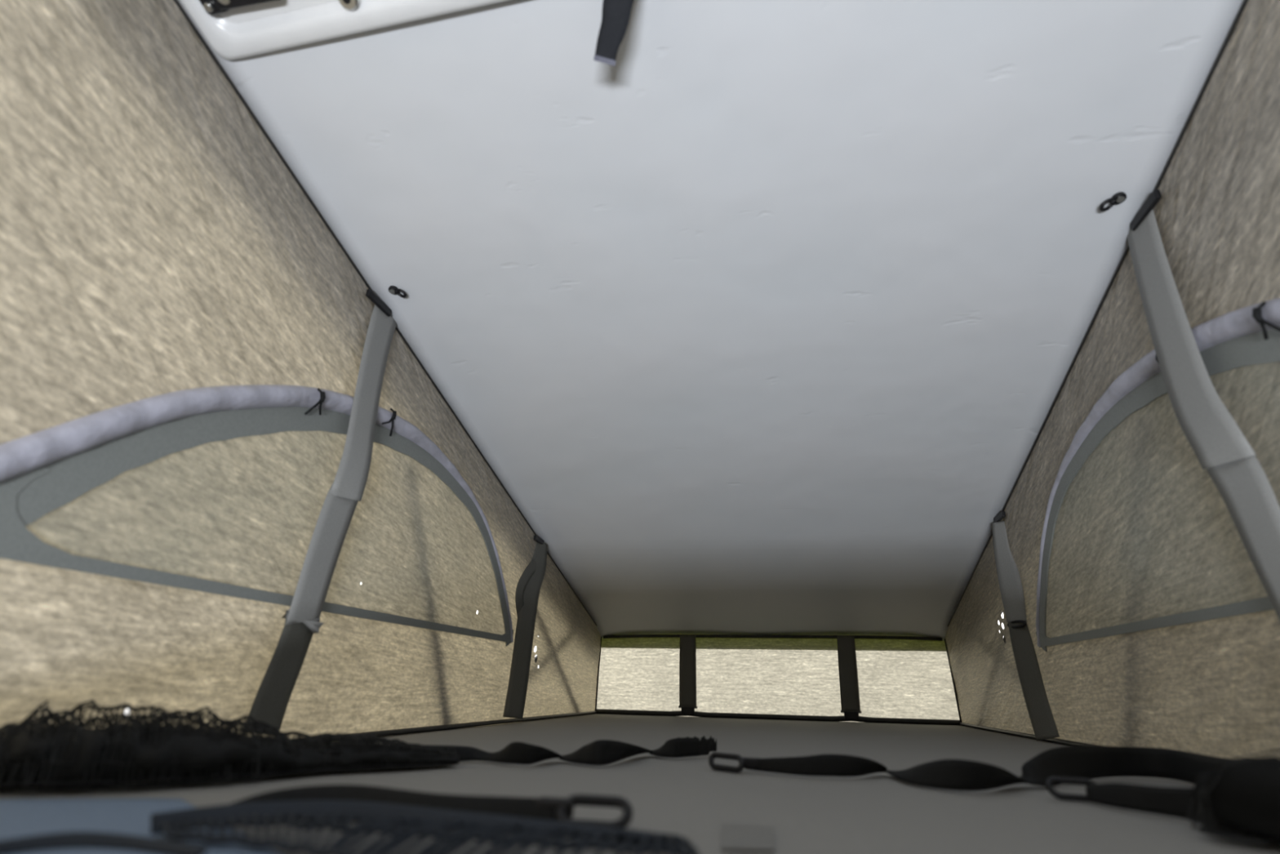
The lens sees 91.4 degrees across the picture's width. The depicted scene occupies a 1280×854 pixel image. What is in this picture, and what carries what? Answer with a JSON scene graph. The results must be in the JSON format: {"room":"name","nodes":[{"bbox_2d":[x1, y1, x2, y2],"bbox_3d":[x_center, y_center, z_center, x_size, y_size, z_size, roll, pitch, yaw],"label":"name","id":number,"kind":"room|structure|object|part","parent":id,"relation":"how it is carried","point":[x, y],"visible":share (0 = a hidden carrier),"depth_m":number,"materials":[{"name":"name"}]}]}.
{"room":"camper van interior","nodes":[
{"label":"camper van interior","id":0,"kind":"room"},
{"bbox_2d":[0,0,601,738],"bbox_3d":[-0.511,-0.171,0.922,0.012,1.320,3.470,-4,-23,12],"label":"wall","id":1,"kind":"structure","parent":0,"point":[154,240],"depth_m":0.76,"materials":[{"name":"fabric"}]},
{"bbox_2d":[0,384,513,646],"bbox_3d":[-0.448,0.141,1.065,0.030,0.366,1.292,-4,-23,12],"label":"window","id":2,"kind":"structure","parent":1,"relation":"in","point":[42,472],"depth_m":0.71,"materials":[{"name":"grey fabric"}]},
{"bbox_2d":[244,288,396,734],"bbox_3d":[-0.462,0.085,0.969,0.040,0.708,0.138,-6,-24,17],"label":"strap","id":3,"kind":"object","parent":1,"relation":"attached to","point":[302,620],"visible":0.97,"depth_m":0.94,"materials":[{"name":"grey fabric"}]},
{"bbox_2d":[173,0,596,625],"bbox_3d":[-0.502,-0.333,0.978,0.004,0.954,3.431,-4,-23,12],"label":"trim","id":4,"kind":"structure","parent":1,"relation":"attached to","point":[176,2],"depth_m":0.98,"materials":[{"name":"black rubber"}]},
{"bbox_2d":[302,711,596,743],"bbox_3d":[-0.391,0.603,1.254,0.010,0.010,2.210,-4,-23,12],"label":"trim","id":5,"kind":"structure","parent":1,"relation":"attached to","point":[438,727],"depth_m":1.30,"materials":[{"name":"black rubber"}]},
{"bbox_2d":[502,535,547,718],"bbox_3d":[-0.291,0.516,1.658,0.050,0.467,0.157,-4,-23,12],"label":"strap","id":6,"kind":"object","parent":1,"relation":"attached to","point":[529,584],"visible":1,"depth_m":1.61,"materials":[{"name":"black fabric"}]},
{"bbox_2d":[177,0,1244,640],"bbox_3d":[0.086,-0.368,0.869,1.206,1.007,3.476,-4,-23,12],"label":"ceiling","id":7,"kind":"structure","parent":0,"point":[763,317],"depth_m":0.98,"materials":[{"name":"plastic"}]},
{"bbox_2d":[179,0,509,60],"bbox_3d":[-0.269,-0.730,0.449,0.718,0.213,0.734,-4,-23,12],"label":"frame","id":8,"kind":"object","parent":7,"relation":"attached to","point":[238,33],"depth_m":0.76,"materials":[{"name":"white plastic"}]},
{"bbox_2d":[199,0,278,14],"bbox_3d":[-0.478,-0.524,0.726,0.109,0.034,0.065,-4,-23,12],"label":"latch","id":9,"kind":"structure","parent":8,"relation":"attached to","point":[211,6],"depth_m":0.74,"materials":[{"name":"black plastic"}]},
{"bbox_3d":[-0.269,-0.733,0.450,0.648,0.186,0.664,-4,-23,12],"label":"recess panel","id":10,"kind":"part","parent":8,"relation":"part of","materials":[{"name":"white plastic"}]},
{"bbox_3d":[-0.344,-0.506,0.737,0.025,0.019,0.026,-4,-23,12],"label":"tray knob","id":11,"kind":"part","parent":8,"relation":"part of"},
{"bbox_2d":[388,285,406,297],"bbox_3d":[-0.426,-0.237,1.099,0.033,0.016,0.018,2,-23,-1],"label":"ceiling hook","id":12,"kind":"object","parent":7,"relation":"attached to","point":[393,290],"visible":1,"depth_m":1.09,"materials":[{"name":"black plastic"}]},
{"bbox_2d":[593,0,634,66],"bbox_3d":[-0.015,-0.477,0.692,0.050,0.101,0.106,7,-23,-13],"label":"strap","id":13,"kind":"object","parent":7,"relation":"hanging from","point":[615,14],"visible":1,"depth_m":0.70,"materials":[{"name":"black fabric"}]},
{"bbox_2d":[1098,191,1126,211],"bbox_3d":[0.655,-0.312,0.866,0.033,0.016,0.018,-9,-25,24],"label":"ceiling hook","id":14,"kind":"object","parent":7,"relation":"attached to","point":[1119,197],"visible":1,"depth_m":0.86,"materials":[{"name":"black plastic"}]},
{"bbox_2d":[596,633,959,722],"bbox_3d":[0.439,0.879,2.176,1.226,0.318,0.016,-4,-23,12],"label":"wall","id":15,"kind":"structure","parent":0,"point":[900,678],"depth_m":2.17,"materials":[{"name":"beige fabric"}]},
{"bbox_2d":[595,636,601,711],"bbox_3d":[-0.153,0.903,2.299,0.016,0.264,0.011,-4,-23,12],"label":"trim","id":16,"kind":"structure","parent":15,"relation":"attached to","point":[601,637],"depth_m":2.29,"materials":[{"name":"black rubber"}]},
{"bbox_2d":[678,635,697,714],"bbox_3d":[0.169,0.876,2.215,0.066,0.262,0.010,-4,-23,12],"label":"strap","id":17,"kind":"object","parent":15,"relation":"attached to","point":[687,652],"visible":1,"depth_m":2.21,"materials":[{"name":"black fabric"}]},
{"bbox_2d":[603,634,942,640],"bbox_3d":[0.440,0.749,2.222,1.181,0.017,0.011,-4,-23,12],"label":"trim","id":18,"kind":"structure","parent":15,"relation":"attached to","point":[874,637],"depth_m":2.21,"materials":[{"name":"black rubber"}]},
{"bbox_2d":[595,708,960,724],"bbox_3d":[0.435,0.984,2.125,1.210,0.021,0.017,-4,-23,12],"label":"trim","id":19,"kind":"structure","parent":15,"relation":"attached to","point":[655,713],"depth_m":2.11,"materials":[{"name":"black rubber"}]},
{"bbox_2d":[836,635,861,719],"bbox_3d":[0.701,0.841,2.104,0.069,0.263,0.010,-4,-23,12],"label":"strap","id":20,"kind":"object","parent":15,"relation":"attached to","point":[847,664],"visible":1,"depth_m":2.10,"materials":[{"name":"black fabric"}]},
{"bbox_2d":[944,639,961,722],"bbox_3d":[1.029,0.828,2.052,0.016,0.264,0.011,-4,-23,12],"label":"trim","id":21,"kind":"structure","parent":15,"relation":"attached to","point":[952,675],"depth_m":2.04,"materials":[{"name":"black rubber"}]},
{"bbox_2d":[945,0,1279,758],"bbox_3d":[0.674,-0.247,0.675,0.012,1.320,3.470,-4,-23,12],"label":"wall","id":22,"kind":"structure","parent":0,"point":[1143,531],"depth_m":0.88,"materials":[{"name":"fabric"}]},
{"bbox_2d":[991,511,1059,740],"bbox_3d":[0.849,0.433,1.402,0.035,0.487,0.080,1,-23,1],"label":"strap","id":23,"kind":"object","parent":22,"relation":"attached to","point":[1038,708],"visible":1,"depth_m":1.39,"materials":[{"name":"grey fabric"}]},
{"bbox_2d":[959,722,1101,746],"bbox_3d":[0.792,0.527,1.007,0.010,0.010,2.210,-4,-23,12],"label":"trim","id":24,"kind":"structure","parent":22,"relation":"attached to","point":[1071,743],"depth_m":1.45,"materials":[{"name":"black rubber"}]},
{"bbox_2d":[947,0,1248,626],"bbox_3d":[0.668,-0.408,0.734,0.004,0.954,3.431,-4,-23,12],"label":"trim","id":25,"kind":"structure","parent":22,"relation":"attached to","point":[1243,6],"depth_m":0.94,"materials":[{"name":"black rubber"}]},
{"bbox_2d":[1035,297,1279,651],"bbox_3d":[0.711,0.067,0.823,0.030,0.366,1.292,-4,-23,12],"label":"window","id":26,"kind":"structure","parent":22,"relation":"in","point":[1248,335],"depth_m":0.89,"materials":[{"name":"grey fabric"}]},
{"bbox_2d":[1126,189,1279,620],"bbox_3d":[0.676,-0.004,0.742,0.038,0.689,0.107,-4,-23,12],"label":"strap","id":27,"kind":"object","parent":22,"relation":"attached to","point":[1220,446],"visible":1,"depth_m":0.74,"materials":[{"name":"grey fabric"}]},
{"bbox_3d":[0.057,0.355,0.508,1.600,0.026,3.970,-4,-23,12],"label":"trim","id":28,"kind":"structure","parent":0,"visible":0},
{"bbox_2d":[0,713,1279,853],"bbox_3d":[0.200,0.584,1.124,1.219,0.032,2.214,-4,-23,12],"label":"board","id":29,"kind":"object","parent":28,"relation":"on","point":[878,812],"visible":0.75,"depth_m":0.55,"materials":[{"name":"fabric"}]},
{"bbox_2d":[0,797,280,853],"bbox_3d":[-0.297,0.226,0.345,0.381,0.002,0.117,-20,-31,41],"label":"folded cloth","id":30,"kind":"object","parent":29,"relation":"on","point":[19,817],"visible":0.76,"depth_m":0.38,"materials":[{"name":"fabric"}]},
{"bbox_2d":[0,784,699,853],"bbox_3d":[-0.141,0.228,0.360,0.349,0.018,0.172,0,-23,3],"label":"safety net","id":31,"kind":"object","parent":29,"relation":"on","point":[402,815],"visible":1,"depth_m":0.35,"materials":[{"name":"black fabric"}]},
{"bbox_2d":[0,699,716,791],"bbox_3d":[-0.202,0.333,0.676,0.766,0.063,0.123,15,-26,-30],"label":"safety net","id":32,"kind":"object","parent":29,"relation":"on","point":[71,755],"visible":1,"depth_m":0.53,"materials":[{"name":"black fabric"}]},
{"bbox_2d":[721,822,774,850],"bbox_3d":[0.065,0.251,0.382,0.036,0.001,0.077,-4,-23,12],"label":"label","id":33,"kind":"object","parent":29,"relation":"on","point":[735,836],"visible":1,"depth_m":0.38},
{"bbox_2d":[708,745,1279,844],"bbox_3d":[0.307,0.303,0.567,0.518,0.058,0.481,-4,-23,12],"label":"strap","id":34,"kind":"object","parent":29,"relation":"on","point":[1228,796],"visible":1,"depth_m":0.59,"materials":[{"name":"black fabric"}]}
]}

